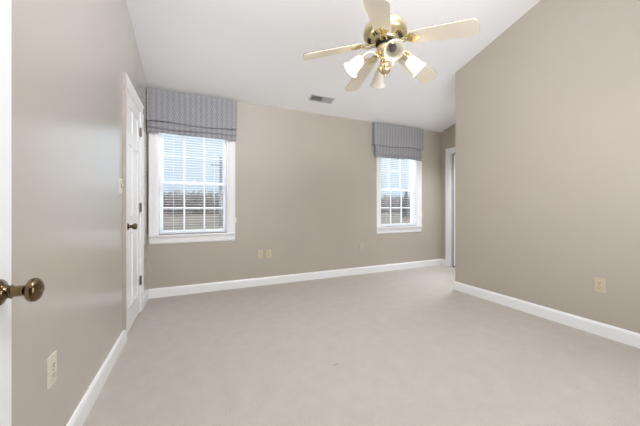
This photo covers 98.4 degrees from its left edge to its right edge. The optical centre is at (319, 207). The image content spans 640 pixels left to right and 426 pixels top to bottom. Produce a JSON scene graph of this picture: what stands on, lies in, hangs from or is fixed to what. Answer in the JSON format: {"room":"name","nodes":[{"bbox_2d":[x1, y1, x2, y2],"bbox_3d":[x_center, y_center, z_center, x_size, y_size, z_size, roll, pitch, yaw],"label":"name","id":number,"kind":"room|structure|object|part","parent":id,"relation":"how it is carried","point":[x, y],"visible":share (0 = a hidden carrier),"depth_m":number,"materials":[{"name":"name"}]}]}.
{"room":"empty bedroom","nodes":[
{"label":"empty bedroom","id":0,"kind":"room"},
{"bbox_2d":[12,0,146,425],"bbox_3d":[-1.324,-0.706,1.497,0.160,3.522,3.976,0,0,-24],"label":"wall","id":1,"kind":"structure","parent":0,"point":[70,58],"depth_m":1.22,"materials":[{"name":"beige paint"}]},
{"bbox_2d":[0,0,44,425],"bbox_3d":[-0.638,0.033,0.330,0.160,2.020,0.900,0,0,-24],"label":"door","id":2,"kind":"structure","parent":1,"relation":"in","point":[33,290],"depth_m":0.71,"materials":[{"name":"white paint"}]},
{"bbox_3d":[-0.765,0.213,0.706,0.083,0.066,0.066,0,0,-24],"label":"knob","id":3,"kind":"part","parent":2,"relation":"part of","materials":[{"name":"gold metal"}]},
{"bbox_2d":[47,351,56,389],"bbox_3d":[-1.042,0.633,1.077,0.009,0.116,0.072,0,0,-24],"label":"wall outlet","id":4,"kind":"object","parent":1,"relation":"attached to","point":[52,360],"visible":1,"depth_m":1.07,"materials":[{"name":"beige plastic"}]},
{"bbox_2d":[66,289,147,425],"bbox_3d":[-1.238,1.001,1.519,0.014,0.108,3.686,0,0,-24],"label":"baseboard","id":5,"kind":"structure","parent":1,"relation":"attached to","point":[80,414],"depth_m":1.55,"materials":[{"name":"white paint"}]},
{"bbox_2d":[119,178,122,193],"bbox_3d":[-1.482,-0.161,2.066,0.018,0.116,0.072,0,0,-24],"label":"light switch","id":6,"kind":"object","parent":1,"relation":"attached to","point":[120,179],"visible":1,"depth_m":2.04,"materials":[{"name":"beige plastic"}]},
{"bbox_2d":[123,71,125,329],"bbox_3d":[-1.516,-0.053,2.144,0.018,1.998,0.016,0,0,-24],"label":"trim","id":7,"kind":"structure","parent":1,"relation":"attached to","point":[124,73],"depth_m":2.14,"materials":[{"name":"beige paint"}]},
{"bbox_2d":[127,92,141,333],"bbox_3d":[-1.678,0.044,2.517,0.104,1.998,0.602,0,0,-24],"label":"door","id":8,"kind":"structure","parent":1,"relation":"in","point":[134,132],"depth_m":2.50,"materials":[{"name":"white paint"}]},
{"bbox_3d":[-1.559,0.158,2.296,0.069,0.059,0.059,0,0,-24],"label":"knob","id":9,"kind":"part","parent":8,"relation":"part of","materials":[{"name":"gold metal"}]},
{"bbox_2d":[125,73,143,341],"bbox_3d":[-1.735,0.002,2.486,0.136,2.107,0.787,0,0,-24],"label":"trim","id":10,"kind":"structure","parent":1,"relation":"attached to","point":[130,89],"depth_m":2.79,"materials":[{"name":"white paint"}]},
{"bbox_2d":[147,102,440,290],"bbox_3d":[0.140,-0.165,4.246,4.764,2.440,0.160,0,0,-24],"label":"wall","id":11,"kind":"structure","parent":0,"point":[305,182],"depth_m":3.97,"materials":[{"name":"beige paint"}]},
{"bbox_2d":[148,132,234,244],"bbox_3d":[-1.569,-0.330,3.454,0.962,1.526,0.205,0,0,-24],"label":"window","id":12,"kind":"structure","parent":11,"relation":"in","point":[155,209],"depth_m":3.39,"materials":[{"name":"white paint"}]},
{"bbox_2d":[147,87,236,234],"bbox_3d":[-1.527,-0.525,3.361,0.988,1.670,0.086,0,0,-24],"label":"roman shade","id":13,"kind":"object","parent":12,"relation":"attached to","point":[169,112],"visible":1,"depth_m":3.31,"materials":[{"name":"grey fabric"}]},
{"bbox_3d":[-1.978,-0.335,3.171,0.009,1.290,0.015,0,0,-24],"label":"lift cord","id":14,"kind":"part","parent":13,"relation":"part of","materials":[{"name":"grey fabric"}]},
{"bbox_3d":[-1.527,-1.170,3.361,0.987,0.381,0.086,0,0,-24],"label":"flat panel","id":15,"kind":"part","parent":13,"relation":"part of","materials":[{"name":"grey fabric"}]},
{"bbox_2d":[160,134,225,233],"bbox_3d":[-1.564,-0.338,3.442,0.751,1.307,0.052,0,0,-24],"label":"window blind","id":16,"kind":"object","parent":12,"relation":"attached to","point":[173,135],"visible":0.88,"depth_m":3.42,"materials":[{"name":"white plastic"}]},
{"bbox_3d":[-1.777,-0.325,3.347,0.002,1.241,0.032,0,0,-24],"label":"ladder cord","id":17,"kind":"part","parent":16,"relation":"part of","materials":[{"name":"white fabric"}]},
{"bbox_3d":[-1.564,0.306,3.442,0.751,0.020,0.048,0,0,-24],"label":"rail","id":18,"kind":"part","parent":16,"relation":"part of","materials":[{"name":"white plastic"}]},
{"bbox_3d":[-1.352,-0.325,3.538,0.002,1.241,0.032,0,0,-24],"label":"ladder cord","id":19,"kind":"part","parent":16,"relation":"part of","materials":[{"name":"white fabric"}]},
{"bbox_3d":[-1.599,-0.641,3.519,0.761,0.699,0.030,0,0,-24],"label":"sash","id":20,"kind":"part","parent":12,"relation":"part of","materials":[{"name":"white plastic"}]},
{"bbox_3d":[-1.586,-0.003,3.490,0.761,0.639,0.030,0,0,-24],"label":"sash","id":21,"kind":"part","parent":12,"relation":"part of","materials":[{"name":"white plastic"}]},
{"bbox_2d":[257,249,262,257],"bbox_3d":[-0.807,0.627,3.724,0.072,0.116,0.016,0,0,-24],"label":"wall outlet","id":22,"kind":"object","parent":11,"relation":"attached to","point":[259,252],"visible":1,"depth_m":3.73,"materials":[{"name":"beige plastic"}]},
{"bbox_2d":[266,249,270,257],"bbox_3d":[-0.704,0.630,3.775,0.072,0.116,0.009,0,0,-24],"label":"wall outlet","id":23,"kind":"object","parent":11,"relation":"attached to","point":[268,251],"visible":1,"depth_m":3.77,"materials":[{"name":"beige plastic"}]},
{"bbox_2d":[148,259,440,298],"bbox_3d":[0.128,1.001,4.145,4.630,0.108,0.014,0,0,-24],"label":"baseboard","id":24,"kind":"structure","parent":11,"relation":"attached to","point":[243,283],"depth_m":3.82,"materials":[{"name":"white paint"}]},
{"bbox_2d":[359,243,362,250],"bbox_3d":[0.654,0.627,4.385,0.072,0.116,0.008,0,0,-24],"label":"plate","id":25,"kind":"object","parent":11,"relation":"attached to","point":[360,244],"visible":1,"depth_m":4.38,"materials":[{"name":"beige plastic"}]},
{"bbox_2d":[372,122,423,160],"bbox_3d":[1.327,-1.088,4.643,1.030,0.550,0.086,0,0,-24],"label":"roman shade","id":26,"kind":"object","parent":11,"relation":"attached to","point":[390,141],"visible":1,"depth_m":4.59,"materials":[{"name":"grey fabric"}]},
{"bbox_2d":[376,157,422,233],"bbox_3d":[1.329,-0.330,4.756,0.962,1.526,0.205,0,0,-24],"label":"window","id":27,"kind":"structure","parent":11,"relation":"in","point":[417,166],"depth_m":4.85,"materials":[{"name":"white paint"}]},
{"bbox_3d":[1.313,-0.003,4.792,0.761,0.639,0.030,0,0,-24],"label":"sash","id":28,"kind":"part","parent":27,"relation":"part of","materials":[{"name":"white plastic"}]},
{"bbox_2d":[381,159,414,226],"bbox_3d":[1.335,-0.338,4.745,0.751,1.307,0.052,0,0,-24],"label":"window blind","id":29,"kind":"object","parent":27,"relation":"attached to","point":[385,159],"visible":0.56,"depth_m":4.75,"materials":[{"name":"white plastic"}]},
{"bbox_3d":[1.335,0.306,4.745,0.751,0.020,0.048,0,0,-24],"label":"rail","id":30,"kind":"part","parent":29,"relation":"part of","materials":[{"name":"white plastic"}]},
{"bbox_3d":[1.300,-0.641,4.821,0.761,0.699,0.030,0,0,-24],"label":"sash","id":31,"kind":"part","parent":27,"relation":"part of","materials":[{"name":"white plastic"}]},
{"bbox_2d":[127,0,539,131],"bbox_3d":[0.867,-1.963,2.481,4.944,1.248,3.976,0,0,-24],"label":"ceiling","id":32,"kind":"structure","parent":0,"point":[246,51],"depth_m":2.92,"materials":[{"name":"white paint"}]},
{"bbox_2d":[308,94,334,103],"bbox_3d":[0.022,-1.472,3.753,0.344,0.040,0.120,0,0,-24],"label":"ceiling vent","id":33,"kind":"object","parent":32,"relation":"in","point":[317,98],"visible":1,"depth_m":3.75,"materials":[{"name":"metal"}]},
{"bbox_2d":[303,0,478,90],"bbox_3d":[0.487,-1.477,2.092,1.181,1.002,1.164,0,0,-24],"label":"ceiling fan","id":34,"kind":"object","parent":32,"relation":"hanging from","point":[385,31],"visible":1,"depth_m":1.99,"materials":[{"name":"beige wood"}]},
{"bbox_3d":[0.088,-1.158,2.065,0.430,0.113,0.144,0,0,-2],"label":"blade","id":35,"kind":"part","parent":34,"relation":"part of","materials":[{"name":"beige paint"}]},
{"bbox_3d":[0.246,-1.052,2.069,0.149,0.151,0.129,0,0,-24],"label":"lamp shade","id":36,"kind":"part","parent":34,"relation":"part of","materials":[{"name":"white glass"}]},
{"bbox_3d":[0.367,-1.158,2.437,0.144,0.113,0.430,0,0,-20],"label":"blade","id":37,"kind":"part","parent":34,"relation":"part of","materials":[{"name":"beige paint"}]},
{"bbox_3d":[0.392,-1.137,2.059,0.146,0.057,0.012,0,0,0],"label":"light arm","id":38,"kind":"part","parent":34,"relation":"part of","materials":[{"name":"gold metal"}]},
{"bbox_3d":[0.356,-1.158,1.684,0.144,0.113,0.430,0,0,16],"label":"blade","id":39,"kind":"part","parent":34,"relation":"part of","materials":[{"name":"beige paint"}]},
{"bbox_3d":[0.494,-1.052,2.297,0.129,0.151,0.149,0,0,-24],"label":"lamp shade","id":40,"kind":"part","parent":34,"relation":"part of","materials":[{"name":"white glass"}]},
{"bbox_3d":[0.480,-1.073,1.847,0.052,0.069,0.067,0,0,-24],"label":"bulb","id":41,"kind":"part","parent":34,"relation":"part of","materials":[{"name":"white glass"}]},
{"bbox_3d":[0.474,-1.052,1.821,0.129,0.151,0.149,0,0,-24],"label":"lamp shade","id":42,"kind":"part","parent":34,"relation":"part of","materials":[{"name":"white glass"}]},
{"bbox_3d":[0.722,-1.052,2.049,0.149,0.151,0.129,0,0,-24],"label":"lamp shade","id":43,"kind":"part","parent":34,"relation":"part of","materials":[{"name":"white glass"}]},
{"bbox_3d":[0.807,-1.158,2.287,0.430,0.113,0.144,0,0,-38],"label":"blade","id":44,"kind":"part","parent":34,"relation":"part of","materials":[{"name":"beige paint"}]},
{"bbox_3d":[0.801,-1.158,1.822,0.430,0.113,0.144,0,0,34],"label":"blade","id":45,"kind":"part","parent":34,"relation":"part of","materials":[{"name":"beige paint"}]},
{"bbox_2d":[83,265,639,425],"bbox_3d":[1.199,1.115,1.742,5.044,0.120,5.596,0,0,-24],"label":"floor","id":46,"kind":"structure","parent":0,"point":[403,347],"depth_m":1.84,"materials":[{"name":"beige carpet"}]},
{"bbox_2d":[441,124,454,258],"bbox_3d":[2.564,-0.354,4.517,0.120,2.818,1.333,0,0,-24],"label":"wall","id":47,"kind":"structure","parent":0,"point":[448,135],"depth_m":5.05,"materials":[{"name":"beige paint"}]},
{"bbox_2d":[445,147,454,266],"bbox_3d":[2.541,0.000,4.545,0.136,2.110,1.040,0,0,-24],"label":"trim","id":48,"kind":"structure","parent":47,"relation":"attached to","point":[450,151],"depth_m":4.92,"materials":[{"name":"white paint"}]},
{"bbox_2d":[453,155,454,265],"bbox_3d":[2.532,0.051,4.539,0.030,1.965,0.770,0,0,-24],"label":"door","id":49,"kind":"structure","parent":47,"relation":"in","point":[453,155],"depth_m":4.88,"materials":[{"name":"white paint"}]},
{"bbox_2d":[455,0,639,333],"bbox_3d":[2.769,-0.706,2.583,1.091,3.522,2.603,0,0,-24],"label":"wall","id":50,"kind":"structure","parent":0,"point":[547,114],"depth_m":2.56,"materials":[{"name":"beige paint"}]},
{"bbox_2d":[454,281,639,348],"bbox_3d":[2.733,1.001,2.646,1.105,0.108,2.487,0,0,-24],"label":"baseboard","id":51,"kind":"structure","parent":50,"relation":"attached to","point":[614,333],"depth_m":2.52,"materials":[{"name":"white paint"}]},
{"bbox_2d":[594,277,605,292],"bbox_3d":[2.304,0.640,2.277,0.009,0.116,0.072,0,0,-24],"label":"wall outlet","id":52,"kind":"object","parent":50,"relation":"attached to","point":[599,283],"visible":1,"depth_m":2.27,"materials":[{"name":"beige plastic"}]},
{"label":"outside","id":53,"kind":"structure","parent":0,"visible":0},
{"bbox_2d":[163,210,409,229],"bbox_3d":[-14.046,4.205,226.501,680.000,0.300,415.264,0,0,-24],"label":"ground","id":54,"kind":"structure","parent":53,"point":[177,218],"depth_m":86.14,"materials":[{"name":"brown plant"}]},
{"bbox_2d":[211,157,222,225],"bbox_3d":[-21.847,-3.520,59.908,3.400,15.150,0.720,0,0,-24],"label":"utility pole","id":55,"kind":"object","parent":54,"relation":"on","point":[220,163],"visible":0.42,"depth_m":59.77,"materials":[{"name":"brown wood"}]},
{"bbox_2d":[163,188,409,214],"bbox_3d":[6.777,-3.340,205.643,326.855,14.807,48.208,0,0,-24],"label":"bare trees","id":56,"kind":"object","parent":54,"relation":"on","point":[386,199],"visible":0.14,"depth_m":162.24,"materials":[{"name":"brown plant"}]},
{"bbox_2d":[400,188,409,218],"bbox_3d":[29.610,-1.310,94.984,4.047,10.730,4.159,0,0,-24],"label":"evergreen tree","id":57,"kind":"object","parent":54,"relation":"on","point":[405,201],"visible":0.7,"depth_m":94.29,"materials":[{"name":"green plant"}]}
]}

